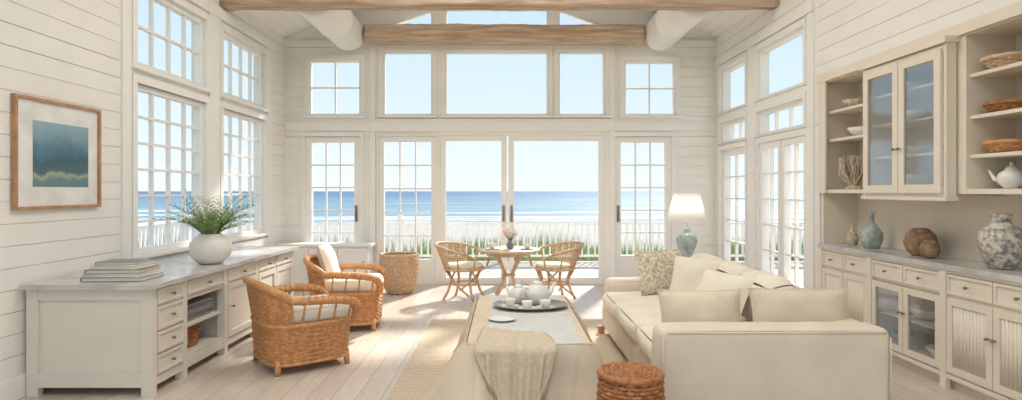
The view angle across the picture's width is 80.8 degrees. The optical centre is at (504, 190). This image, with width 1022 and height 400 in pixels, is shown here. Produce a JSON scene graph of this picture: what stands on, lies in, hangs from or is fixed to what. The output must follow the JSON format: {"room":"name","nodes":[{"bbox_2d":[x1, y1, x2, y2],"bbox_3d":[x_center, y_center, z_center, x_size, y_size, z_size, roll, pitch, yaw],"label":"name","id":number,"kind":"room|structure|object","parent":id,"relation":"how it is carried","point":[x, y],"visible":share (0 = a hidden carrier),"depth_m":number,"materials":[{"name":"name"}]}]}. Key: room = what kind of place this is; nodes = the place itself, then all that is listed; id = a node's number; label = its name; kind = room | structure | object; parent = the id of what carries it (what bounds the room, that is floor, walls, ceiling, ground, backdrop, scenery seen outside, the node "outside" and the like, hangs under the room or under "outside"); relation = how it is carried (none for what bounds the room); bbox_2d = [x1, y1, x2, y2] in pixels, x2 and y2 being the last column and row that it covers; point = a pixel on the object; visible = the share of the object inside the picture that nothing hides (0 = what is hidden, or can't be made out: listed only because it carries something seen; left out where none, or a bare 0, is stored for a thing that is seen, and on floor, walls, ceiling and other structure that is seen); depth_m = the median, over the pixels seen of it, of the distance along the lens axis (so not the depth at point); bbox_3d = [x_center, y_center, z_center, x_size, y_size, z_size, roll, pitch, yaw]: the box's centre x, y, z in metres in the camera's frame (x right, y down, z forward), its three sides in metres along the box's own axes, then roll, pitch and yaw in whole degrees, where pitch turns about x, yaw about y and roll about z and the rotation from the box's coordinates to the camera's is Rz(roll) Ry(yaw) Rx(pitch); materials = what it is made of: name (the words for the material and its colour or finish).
{"room":"living room","nodes":[
{"label":"living room","id":0,"kind":"room"},
{"bbox_2d":[0,0,284,381],"bbox_3d":[-3.405,-0.450,3.750,0.150,3.740,10.700,0,0,0],"label":"wall","id":1,"kind":"structure","parent":0,"point":[65,51],"depth_m":4.59,"materials":[{"name":"paint"}]},
{"bbox_2d":[0,373,43,399],"bbox_3d":[-3.320,1.340,3.750,0.020,0.160,10.700,0,0,0],"label":"baseboard","id":2,"kind":"structure","parent":1,"relation":"attached to","point":[14,388],"depth_m":4.05,"materials":[{"name":"white paint"}]},
{"bbox_2d":[11,93,100,209],"bbox_3d":[-3.312,-0.265,4.470,0.033,0.790,0.860,0,0,0],"label":"framed picture","id":3,"kind":"object","parent":1,"relation":"attached to","point":[56,146],"visible":1,"depth_m":4.40,"materials":[{"name":"blue paper"}]},
{"bbox_2d":[131,73,210,258],"bbox_3d":[-3.355,-0.217,6.030,0.150,1.662,1.437,0,0,0],"label":"window","id":4,"kind":"structure","parent":1,"relation":"in","point":[198,106],"depth_m":6.02,"materials":[{"name":"white paint"}]},
{"bbox_2d":[131,0,212,93],"bbox_3d":[-3.355,-1.532,6.030,0.150,0.872,1.437,0,0,0],"label":"window","id":5,"kind":"structure","parent":1,"relation":"in","point":[197,84],"depth_m":6.17,"materials":[{"name":"white paint"}]},
{"bbox_2d":[121,0,272,259],"bbox_3d":[-3.312,-0.670,6.860,0.035,2.900,3.320,0,0,0],"label":"trim","id":6,"kind":"structure","parent":1,"relation":"attached to","point":[217,14],"depth_m":6.77,"materials":[{"name":"white paint"}]},
{"bbox_2d":[220,101,269,241],"bbox_3d":[-3.355,-0.217,7.675,0.150,1.662,1.427,0,0,0],"label":"window","id":7,"kind":"structure","parent":1,"relation":"in","point":[258,139],"depth_m":7.93,"materials":[{"name":"white paint"}]},
{"bbox_2d":[220,22,269,112],"bbox_3d":[-3.355,-1.532,7.675,0.150,0.872,1.427,0,0,0],"label":"window","id":8,"kind":"structure","parent":1,"relation":"in","point":[258,78],"depth_m":7.69,"materials":[{"name":"white paint"}]},
{"bbox_2d":[18,283,978,399],"bbox_3d":[0.110,1.470,3.825,7.180,0.100,10.850,0,0,0],"label":"floor","id":9,"kind":"structure","parent":0,"point":[378,358],"depth_m":4.75,"materials":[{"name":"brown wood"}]},
{"bbox_2d":[20,246,298,396],"bbox_3d":[-2.850,1.030,5.530,0.910,0.780,2.880,0,0,0],"label":"sideboard","id":10,"kind":"object","parent":9,"relation":"on","point":[79,334],"visible":0.88,"depth_m":4.16,"materials":[{"name":"paint"}]},
{"bbox_2d":[80,258,164,281],"bbox_3d":[-2.780,0.572,4.380,0.436,0.134,0.341,0,0,0],"label":"book stack","id":11,"kind":"object","parent":10,"relation":"on","point":[134,269],"visible":1,"depth_m":4.26,"materials":[{"name":"white paper"}]},
{"bbox_2d":[187,322,200,346],"bbox_3d":[-2.680,1.168,4.930,0.327,0.186,0.327,0,0,0],"label":"storage basket","id":12,"kind":"object","parent":10,"relation":"on","point":[193,332],"visible":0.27,"depth_m":4.88,"materials":[{"name":"wicker"}]},
{"bbox_2d":[187,297,213,321],"bbox_3d":[-2.756,0.970,4.924,0.522,0.139,0.488,0,0,0],"label":"magazines","id":13,"kind":"object","parent":10,"relation":"in","point":[197,307],"visible":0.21,"depth_m":4.93,"materials":[{"name":"white paper"}]},
{"bbox_2d":[152,189,254,263],"bbox_3d":[-2.590,0.307,5.318,0.801,0.664,0.847,0,0,0],"label":"potted fern","id":14,"kind":"object","parent":10,"relation":"on","point":[211,246],"visible":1,"depth_m":5.21,"materials":[{"name":"green plant"}]},
{"bbox_2d":[243,276,361,376],"bbox_3d":[-1.716,1.056,4.987,0.806,0.732,0.851,0,0,-38],"label":"wicker armchair","id":15,"kind":"object","parent":9,"relation":"on","point":[286,328],"visible":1,"depth_m":4.71,"materials":[{"name":"wicker"}]},
{"bbox_2d":[276,242,376,283],"bbox_3d":[-2.610,1.093,8.824,1.360,0.655,0.433,0,0,0],"label":"base cabinet","id":16,"kind":"object","parent":9,"relation":"on","point":[346,252],"visible":0.37,"depth_m":8.65,"materials":[{"name":"white paint"}]},
{"bbox_2d":[303,242,387,330],"bbox_3d":[-1.660,0.987,6.373,0.868,0.872,0.873,0,0,0],"label":"wicker armchair","id":17,"kind":"object","parent":9,"relation":"on","point":[323,268],"visible":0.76,"depth_m":6.05,"materials":[{"name":"wicker"}]},
{"bbox_2d":[378,251,419,293],"bbox_3d":[-1.470,1.138,8.350,0.571,0.548,0.571,0,0,-28],"label":"wicker basket","id":18,"kind":"object","parent":9,"relation":"on","point":[402,267],"visible":0.91,"depth_m":8.14,"materials":[{"name":"beige wicker"}]},
{"bbox_2d":[434,241,490,301],"bbox_3d":[-0.593,1.056,7.971,0.681,0.747,0.703,0,0,22],"label":"dining chair","id":19,"kind":"object","parent":9,"relation":"on","point":[459,265],"visible":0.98,"depth_m":7.84,"materials":[{"name":"wicker"}]},
{"bbox_2d":[387,318,627,399],"bbox_3d":[0.475,1.413,4.530,2.550,0.014,4.260,0,0,0],"label":"jute rug","id":20,"kind":"object","parent":9,"relation":"on","point":[435,348],"visible":0.3,"depth_m":5.16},
{"bbox_2d":[422,295,603,399],"bbox_3d":[0.121,1.160,4.392,1.368,0.490,2.303,0,0,0],"label":"coffee table","id":21,"kind":"object","parent":20,"relation":"on","point":[577,360],"visible":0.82,"depth_m":3.58,"materials":[{"name":"brown wood"}]},
{"bbox_2d":[488,315,515,321],"bbox_3d":[-0.020,0.905,4.250,0.200,0.016,0.200,0,0,0],"label":"dessert plate","id":22,"kind":"object","parent":21,"relation":"on","point":[499,318],"visible":1,"depth_m":4.27,"materials":[{"name":"white ceramic"}]},
{"bbox_2d":[474,326,555,399],"bbox_3d":[0.061,1.154,3.680,0.476,0.525,0.601,0,0,0],"label":"throw","id":23,"kind":"object","parent":21,"relation":"on","point":[517,364],"visible":1,"depth_m":3.49,"materials":[{"name":"beige fabric"}]},
{"bbox_2d":[493,299,567,310],"bbox_3d":[0.200,0.897,4.720,0.594,0.028,0.430,0,0,0],"label":"serving tray","id":24,"kind":"object","parent":21,"relation":"on","point":[558,304],"visible":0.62,"depth_m":4.63,"materials":[{"name":"silver metal"}]},
{"bbox_2d":[501,298,519,307],"bbox_3d":[0.040,0.872,4.680,0.150,0.065,0.150,0,0,0],"label":"tea cup","id":25,"kind":"object","parent":24,"relation":"on","point":[509,302],"visible":0.98,"depth_m":4.65,"materials":[{"name":"white ceramic"}]},
{"bbox_2d":[505,281,526,302],"bbox_3d":[0.107,0.816,4.863,0.209,0.175,0.193,0,0,0],"label":"teapot","id":26,"kind":"object","parent":24,"relation":"on","point":[514,292],"visible":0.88,"depth_m":4.81,"materials":[{"name":"white ceramic"}]},
{"bbox_2d":[518,300,535,307],"bbox_3d":[0.170,0.873,4.600,0.142,0.062,0.142,0,0,0],"label":"tea cup","id":27,"kind":"object","parent":24,"relation":"on","point":[526,303],"visible":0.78,"depth_m":4.58,"materials":[{"name":"white ceramic"}]},
{"bbox_2d":[519,277,555,304],"bbox_3d":[0.264,0.796,4.820,0.303,0.216,0.199,0,0,0],"label":"teapot","id":28,"kind":"object","parent":24,"relation":"on","point":[536,291],"visible":0.91,"depth_m":4.75,"materials":[{"name":"white ceramic"}]},
{"bbox_2d":[536,299,554,307],"bbox_3d":[0.310,0.872,4.620,0.149,0.065,0.149,0,0,0],"label":"tea cup","id":29,"kind":"object","parent":24,"relation":"on","point":[544,303],"visible":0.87,"depth_m":4.60,"materials":[{"name":"white ceramic"}]},
{"bbox_2d":[596,361,665,399],"bbox_3d":[0.665,1.175,3.180,0.367,0.460,0.367,0,0,-19],"label":"rattan stool","id":30,"kind":"object","parent":20,"relation":"on","point":[629,380],"visible":1,"depth_m":3.07,"materials":[{"name":"brown wicker"}]},
{"bbox_2d":[598,253,891,399],"bbox_3d":[1.561,0.989,4.715,1.380,0.833,2.675,0,0,0],"label":"sectional sofa","id":31,"kind":"object","parent":20,"relation":"on","point":[849,358],"visible":0.64,"depth_m":3.40,"materials":[{"name":"fabric"}]},
{"bbox_2d":[633,249,679,295],"bbox_3d":[1.440,0.745,5.540,0.478,0.398,0.223,0,0,-14],"label":"patterned pillow","id":32,"kind":"object","parent":31,"relation":"on","point":[655,268],"visible":0.74,"depth_m":5.46,"materials":[{"name":"fabric"}]},
{"bbox_2d":[669,255,724,290],"bbox_3d":[1.598,0.750,5.048,0.448,0.374,0.221,0,0,43],"label":"throw pillow","id":33,"kind":"object","parent":31,"relation":"on","point":[688,272],"visible":0.59,"depth_m":5.03,"materials":[{"name":"fabric"}]},
{"bbox_2d":[657,289,741,322],"bbox_3d":[1.230,0.785,3.757,0.539,0.330,0.193,0,0,0],"label":"lumbar pillow","id":34,"kind":"object","parent":31,"relation":"on","point":[675,305],"visible":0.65,"depth_m":3.71,"materials":[{"name":"beige fabric"}]},
{"bbox_2d":[696,268,756,313],"bbox_3d":[1.570,0.775,4.380,0.242,0.355,0.488,0,0,-27],"label":"throw pillow","id":35,"kind":"object","parent":31,"relation":"on","point":[711,279],"visible":0.4,"depth_m":4.32,"materials":[{"name":"fabric"}]},
{"bbox_2d":[748,287,847,321],"bbox_3d":[1.860,0.785,3.778,0.629,0.343,0.199,0,0,0],"label":"lumbar pillow","id":36,"kind":"object","parent":31,"relation":"on","point":[768,304],"visible":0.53,"depth_m":3.73,"materials":[{"name":"beige fabric"}]},
{"bbox_2d":[477,246,539,294],"bbox_3d":[0.050,1.108,8.150,0.860,0.652,0.860,0,0,0],"label":"round table","id":37,"kind":"object","parent":9,"relation":"on","point":[503,251],"visible":0.88,"depth_m":8.01,"materials":[{"name":"brown wood"}]},
{"bbox_2d":[485,243,498,249],"bbox_3d":[-0.170,0.739,8.020,0.194,0.084,0.194,0,0,0],"label":"tea cup","id":38,"kind":"object","parent":37,"relation":"on","point":[492,246],"visible":1,"depth_m":7.98,"materials":[{"name":"white ceramic"}]},
{"bbox_2d":[502,228,516,248],"bbox_3d":[0.065,0.638,8.098,0.239,0.285,0.244,0,0,0],"label":"flower vase","id":39,"kind":"object","parent":37,"relation":"on","point":[510,245],"visible":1,"depth_m":8.07,"materials":[{"name":"blue ceramic"}]},
{"bbox_2d":[521,243,533,249],"bbox_3d":[0.300,0.739,8.050,0.195,0.084,0.195,0,0,0],"label":"tea cup","id":40,"kind":"object","parent":37,"relation":"on","point":[527,246],"visible":1,"depth_m":8.01,"materials":[{"name":"white ceramic"}]},
{"bbox_2d":[528,241,583,298],"bbox_3d":[0.713,1.056,8.001,0.681,0.747,0.703,0,0,-22],"label":"dining chair","id":41,"kind":"object","parent":9,"relation":"on","point":[555,266],"visible":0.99,"depth_m":7.89,"materials":[{"name":"wicker"}]},
{"bbox_2d":[816,1,1021,399],"bbox_3d":[3.334,0.125,4.165,0.533,2.590,3.910,0,0,0],"label":"built-in hutch","id":42,"kind":"object","parent":9,"relation":"on","point":[975,332],"visible":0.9,"depth_m":4.58,"materials":[{"name":"beige paint"}]},
{"bbox_2d":[838,155,862,188],"bbox_3d":[3.355,-0.183,5.756,0.274,0.331,0.260,0,0,0],"label":"sculpture","id":43,"kind":"object","parent":42,"relation":"on","point":[853,178],"visible":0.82,"depth_m":5.71,"materials":[{"name":"beige"}]},
{"bbox_2d":[845,224,858,244],"bbox_3d":[3.380,0.423,5.840,0.120,0.200,0.119,0,0,0],"label":"bud vase","id":44,"kind":"object","parent":42,"relation":"on","point":[852,238],"visible":1,"depth_m":5.80,"materials":[{"name":"beige ceramic"}]},
{"bbox_2d":[842,98,862,106],"bbox_3d":[3.360,-0.834,5.740,0.240,0.080,0.240,0,0,0],"label":"serving bowl","id":45,"kind":"object","parent":42,"relation":"in","point":[852,101],"visible":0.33,"depth_m":5.67,"materials":[{"name":"beige ceramic"}]},
{"bbox_2d":[847,126,862,134],"bbox_3d":[3.360,-0.554,5.620,0.280,0.080,0.280,0,0,0],"label":"serving bowl","id":46,"kind":"object","parent":42,"relation":"in","point":[853,130],"visible":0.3,"depth_m":5.57,"materials":[{"name":"white ceramic"}]},
{"bbox_2d":[860,212,883,248],"bbox_3d":[3.360,0.358,5.500,0.190,0.330,0.189,0,0,0],"label":"ceramic bottle","id":47,"kind":"object","parent":42,"relation":"on","point":[871,236],"visible":1,"depth_m":5.45,"materials":[{"name":"ceramic"}]},
{"bbox_2d":[890,329,929,348],"bbox_3d":[3.360,1.238,4.980,0.280,0.120,0.280,0,0,0],"label":"serving bowl","id":48,"kind":"object","parent":42,"relation":"in","point":[918,339],"visible":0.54,"depth_m":4.92,"materials":[{"name":"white ceramic"}]},
{"bbox_2d":[906,109,926,119],"bbox_3d":[3.360,-0.611,4.950,0.200,0.100,0.200,0,0,0],"label":"serving bowl","id":49,"kind":"object","parent":42,"relation":"in","point":[915,113],"visible":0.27,"depth_m":4.88,"materials":[{"name":"white ceramic"}]},
{"bbox_2d":[906,80,929,88],"bbox_3d":[3.360,-0.851,4.950,0.240,0.080,0.240,0,0,0],"label":"serving bowl","id":50,"kind":"object","parent":42,"relation":"in","point":[909,84],"visible":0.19,"depth_m":4.85,"materials":[{"name":"white ceramic"}]},
{"bbox_2d":[906,173,930,184],"bbox_3d":[3.360,-0.082,4.950,0.260,0.120,0.260,0,0,0],"label":"serving bowl","id":51,"kind":"object","parent":42,"relation":"in","point":[911,178],"visible":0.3,"depth_m":4.85,"materials":[{"name":"white ceramic"}]},
{"bbox_2d":[903,228,938,255],"bbox_3d":[3.380,0.413,4.880,0.240,0.220,0.239,0,0,0],"label":"decorative ball","id":52,"kind":"object","parent":42,"relation":"in","point":[914,237],"visible":0.84,"depth_m":4.82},
{"bbox_2d":[910,305,934,320],"bbox_3d":[3.360,0.978,4.780,0.280,0.090,0.280,0,0,0],"label":"serving bowl","id":53,"kind":"object","parent":42,"relation":"in","point":[922,312],"visible":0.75,"depth_m":4.74,"materials":[{"name":"white ceramic"}]},
{"bbox_2d":[919,240,940,258],"bbox_3d":[3.300,0.453,4.660,0.140,0.140,0.139,0,0,0],"label":"decorative ball","id":54,"kind":"object","parent":42,"relation":"on","point":[929,249],"visible":1,"depth_m":4.62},
{"bbox_2d":[926,344,934,357],"bbox_3d":[3.360,1.248,4.550,0.280,0.100,0.280,0,0,0],"label":"serving bowl","id":55,"kind":"object","parent":42,"relation":"in","point":[931,348],"visible":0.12,"depth_m":4.59,"materials":[{"name":"white ceramic"}]},
{"bbox_2d":[976,213,1021,269],"bbox_3d":[3.350,0.338,4.050,0.270,0.370,0.268,0,0,0],"label":"urn","id":56,"kind":"object","parent":42,"relation":"on","point":[999,242],"visible":1,"depth_m":3.98,"materials":[{"name":"ceramic"}]},
{"bbox_2d":[980,51,1021,68],"bbox_3d":[3.360,-0.859,3.980,0.330,0.080,0.330,0,0,0],"label":"woven tray","id":57,"kind":"object","parent":42,"relation":"on","point":[1000,59],"visible":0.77,"depth_m":3.91,"materials":[{"name":"wicker"}]},
{"bbox_2d":[981,138,1021,152],"bbox_3d":[3.360,-0.299,4.000,0.290,0.079,0.290,0,0,0],"label":"bread basket","id":58,"kind":"object","parent":42,"relation":"on","point":[999,145],"visible":0.99,"depth_m":3.93,"materials":[{"name":"wicker"}]},
{"bbox_2d":[982,98,1021,111],"bbox_3d":[3.360,-0.564,3.980,0.310,0.070,0.310,0,0,0],"label":"bread basket","id":59,"kind":"object","parent":42,"relation":"on","point":[1010,103],"visible":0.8,"depth_m":3.91,"materials":[{"name":"wicker"}]},
{"bbox_2d":[988,162,1021,187],"bbox_3d":[3.361,-0.105,3.983,0.161,0.175,0.238,0,0,13],"label":"teapot","id":60,"kind":"object","parent":42,"relation":"on","point":[1011,177],"visible":1,"depth_m":3.94,"materials":[{"name":"white ceramic"}]},
{"bbox_3d":[2.220,1.125,7.300,0.640,0.590,0.640,0,0,0],"label":"side table","id":61,"kind":"object","parent":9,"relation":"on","visible":0},
{"bbox_2d":[667,193,706,256],"bbox_3d":[2.210,0.429,7.300,0.470,0.800,0.470,0,0,0],"label":"table lamp","id":62,"kind":"object","parent":61,"relation":"on","point":[686,207],"visible":0.86,"depth_m":7.17,"materials":[{"name":"white fabric"}]},
{"bbox_2d":[219,0,779,10],"bbox_3d":[-0.065,-2.278,7.097,6.530,0.262,0.258,0,0,0],"label":"ceiling beam","id":63,"kind":"structure","parent":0,"point":[229,5],"depth_m":7.00,"materials":[{"name":"white wood"}]},
{"bbox_2d":[245,9,755,37],"bbox_3d":[-0.065,-2.994,3.825,6.830,1.464,10.850,0,0,0],"label":"ceiling","id":64,"kind":"structure","parent":0,"point":[286,24],"depth_m":8.48,"materials":[{"name":"paint"}]},
{"bbox_2d":[298,10,363,50],"bbox_3d":[-2.330,-2.340,8.160,0.514,0.514,1.800,0,0,0],"label":"air duct","id":65,"kind":"object","parent":64,"relation":"attached to","point":[343,28],"visible":0.75,"depth_m":7.97,"materials":[{"name":"white paint"}]},
{"bbox_2d":[645,10,710,49],"bbox_3d":[2.310,-2.340,8.160,0.514,0.514,1.800,0,0,0],"label":"air duct","id":66,"kind":"object","parent":64,"relation":"attached to","point":[665,28],"visible":0.8,"depth_m":7.97,"materials":[{"name":"white paint"}]},
{"bbox_2d":[285,10,716,284],"bbox_3d":[-0.065,-1.103,9.175,6.830,5.046,0.150,0,0,0],"label":"wall","id":67,"kind":"structure","parent":0,"point":[695,150],"depth_m":9.10,"materials":[{"name":"white paint"}]},
{"bbox_2d":[301,132,363,241],"bbox_3d":[-2.615,0.265,9.128,0.947,2.307,0.144,0,0,0],"label":"door","id":68,"kind":"structure","parent":67,"relation":"in","point":[358,142],"depth_m":9.12,"materials":[{"name":"white paint"}]},
{"bbox_2d":[302,55,365,117],"bbox_3d":[-2.583,-1.583,9.125,0.962,0.952,0.150,0,0,0],"label":"window","id":69,"kind":"structure","parent":67,"relation":"in","point":[361,62],"depth_m":9.07,"materials":[{"name":"white paint"}]},
{"bbox_2d":[377,135,437,284],"bbox_3d":[-1.480,0.285,9.136,0.917,2.267,0.128,0,0,0],"label":"door","id":70,"kind":"structure","parent":67,"relation":"in","point":[428,273],"depth_m":9.12,"materials":[{"name":"white paint"}]},
{"bbox_2d":[377,47,437,117],"bbox_3d":[-1.475,-1.643,9.125,0.907,1.072,0.150,0,0,0],"label":"window","id":71,"kind":"structure","parent":67,"relation":"in","point":[386,50],"depth_m":9.07,"materials":[{"name":"white paint"}]},
{"bbox_2d":[389,11,432,24],"bbox_3d":[-1.449,-2.615,9.155,0.742,0.330,0.070,0,0,0],"label":"window","id":72,"kind":"structure","parent":67,"relation":"in","point":[402,21],"depth_m":9.12,"materials":[{"name":"white paint"}]},
{"bbox_2d":[440,135,506,283],"bbox_3d":[-0.477,0.285,9.128,1.012,2.267,0.144,0,0,0],"label":"door","id":73,"kind":"structure","parent":67,"relation":"in","point":[443,138],"depth_m":9.12,"materials":[{"name":"white paint"}]},
{"bbox_2d":[439,47,552,117],"bbox_3d":[-0.125,-1.643,9.125,1.727,1.072,0.150,0,0,0],"label":"window","id":74,"kind":"structure","parent":67,"relation":"in","point":[448,50],"depth_m":9.07,"materials":[{"name":"white paint"}]},
{"bbox_2d":[444,10,548,24],"bbox_3d":[-0.125,-2.615,9.155,1.590,0.330,0.070,0,0,0],"label":"window","id":75,"kind":"structure","parent":67,"relation":"in","point":[547,11],"depth_m":9.17,"materials":[{"name":"white paint"}]},
{"bbox_2d":[285,40,716,276],"bbox_3d":[-0.065,-0.450,9.070,6.530,3.740,0.060,0,0,0],"label":"trim","id":76,"kind":"structure","parent":67,"relation":"attached to","point":[375,125],"depth_m":9.07,"materials":[{"name":"white paint"}]},
{"bbox_2d":[508,135,604,283],"bbox_3d":[0.782,0.285,9.128,1.462,2.267,0.144,0,0,0],"label":"door","id":77,"kind":"structure","parent":67,"relation":"in","point":[600,279],"depth_m":9.12,"materials":[{"name":"white paint"}]},
{"bbox_2d":[558,10,601,24],"bbox_3d":[1.159,-2.615,9.155,0.742,0.330,0.070,0,0,0],"label":"window","id":78,"kind":"structure","parent":67,"relation":"in","point":[559,11],"depth_m":9.12,"materials":[{"name":"white paint"}]},
{"bbox_2d":[553,47,610,117],"bbox_3d":[1.165,-1.643,9.125,0.867,1.072,0.150,0,0,0],"label":"window","id":79,"kind":"structure","parent":67,"relation":"in","point":[604,51],"depth_m":9.07,"materials":[{"name":"white paint"}]},
{"bbox_2d":[615,132,675,276],"bbox_3d":[2.100,0.265,9.128,0.977,2.307,0.144,0,0,0],"label":"door","id":80,"kind":"structure","parent":67,"relation":"in","point":[625,265],"depth_m":9.12,"materials":[{"name":"white paint"}]},
{"bbox_2d":[618,56,682,117],"bbox_3d":[2.200,-1.573,9.125,0.957,0.932,0.150,0,0,0],"label":"window","id":81,"kind":"structure","parent":67,"relation":"in","point":[675,61],"depth_m":9.07,"materials":[{"name":"white paint"}]},
{"bbox_2d":[364,23,644,45],"bbox_3d":[-0.010,-2.315,8.882,4.100,0.279,0.286,0,0,0],"label":"ceiling beam","id":82,"kind":"structure","parent":0,"point":[458,33],"depth_m":8.76,"materials":[{"name":"brown wood"}]},
{"bbox_2d":[716,0,1021,288],"bbox_3d":[3.275,-0.450,3.750,0.150,3.740,10.700,0,0,0],"label":"wall","id":83,"kind":"structure","parent":0,"point":[847,32],"depth_m":5.79,"materials":[{"name":"paint"}]},
{"bbox_2d":[717,141,746,265],"bbox_3d":[3.236,0.380,8.425,0.128,2.077,1.067,0,0,0],"label":"door","id":84,"kind":"structure","parent":83,"relation":"in","point":[736,151],"depth_m":8.81,"materials":[{"name":"white paint"}]},
{"bbox_2d":[717,51,746,114],"bbox_3d":[3.236,-1.485,8.425,0.128,0.707,1.067,0,0,0],"label":"window","id":85,"kind":"structure","parent":83,"relation":"in","point":[725,73],"depth_m":8.83,"materials":[{"name":"white paint"}]},
{"bbox_2d":[717,111,746,144],"bbox_3d":[3.236,-0.870,8.425,0.128,0.377,1.067,0,0,0],"label":"window","id":86,"kind":"structure","parent":83,"relation":"in","point":[725,126],"depth_m":8.56,"materials":[{"name":"white paint"}]},
{"bbox_2d":[714,0,814,288],"bbox_3d":[3.183,-0.280,7.650,0.035,3.400,2.900,0,0,0],"label":"trim","id":87,"kind":"structure","parent":83,"relation":"attached to","point":[807,9],"depth_m":6.33,"materials":[{"name":"white paint"}]},
{"bbox_2d":[759,140,780,275],"bbox_3d":[3.260,0.410,7.305,0.080,2.017,0.587,0,0,0],"label":"door","id":88,"kind":"structure","parent":83,"relation":"in","point":[763,147],"depth_m":7.48,"materials":[{"name":"white paint"}]},
{"bbox_2d":[753,17,805,101],"bbox_3d":[3.236,-1.485,7.000,0.128,0.707,1.317,0,0,0],"label":"window","id":89,"kind":"structure","parent":83,"relation":"in","point":[763,52],"depth_m":7.25,"materials":[{"name":"white paint"}]},
{"bbox_2d":[753,91,805,137],"bbox_3d":[3.236,-0.870,7.000,0.128,0.377,1.317,0,0,0],"label":"window","id":90,"kind":"structure","parent":83,"relation":"in","point":[763,114],"depth_m":7.06,"materials":[{"name":"white paint"}]},
{"bbox_2d":[781,135,805,288],"bbox_3d":[3.260,0.410,6.695,0.080,2.017,0.587,0,0,0],"label":"door","id":91,"kind":"structure","parent":83,"relation":"in","point":[786,255],"depth_m":6.92,"materials":[{"name":"white paint"}]},
{"label":"outside","id":92,"kind":"structure","parent":0,"visible":0},
{"bbox_2d":[138,191,803,222],"bbox_3d":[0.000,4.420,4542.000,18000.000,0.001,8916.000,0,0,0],"label":"sea water","id":93,"kind":"structure","parent":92,"point":[459,204],"depth_m":182.99,"materials":[{"name":"blue liquid"}]},
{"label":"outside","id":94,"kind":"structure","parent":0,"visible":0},
{"bbox_2d":[138,223,803,258],"bbox_3d":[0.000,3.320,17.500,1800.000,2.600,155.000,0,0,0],"label":"ground","id":95,"kind":"structure","parent":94,"point":[315,227],"depth_m":57.17,"materials":[{"name":"beige sand"}]},
{"bbox_2d":[138,231,803,260],"bbox_3d":[-1.962,1.513,15.887,32.644,1.335,6.901,0,0,0],"label":"dune grass","id":96,"kind":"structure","parent":95,"relation":"on","point":[424,249],"depth_m":15.92,"materials":[{"name":"green plant"}]},
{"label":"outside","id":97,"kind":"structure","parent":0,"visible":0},
{"bbox_2d":[446,261,803,285],"bbox_3d":[0.000,1.510,5.173,13.000,0.140,14.345,0,0,0],"label":"platform","id":98,"kind":"object","parent":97,"point":[582,268],"visible":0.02,"depth_m":10.73,"materials":[{"name":"grey wood"}]},
{"bbox_2d":[138,215,190,246],"bbox_3d":[-6.400,0.965,5.050,0.120,0.950,14.200,0,0,0],"label":"deck railing","id":99,"kind":"object","parent":98,"relation":"on","point":[188,228],"visible":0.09,"depth_m":11.17,"materials":[{"name":"paint"}]},
{"bbox_2d":[225,215,803,256],"bbox_3d":[0.000,0.965,12.200,12.900,0.950,0.120,0,0,0],"label":"deck railing","id":100,"kind":"object","parent":98,"relation":"on","point":[396,224],"visible":0.41,"depth_m":12.19,"materials":[{"name":"paint"}]}
]}

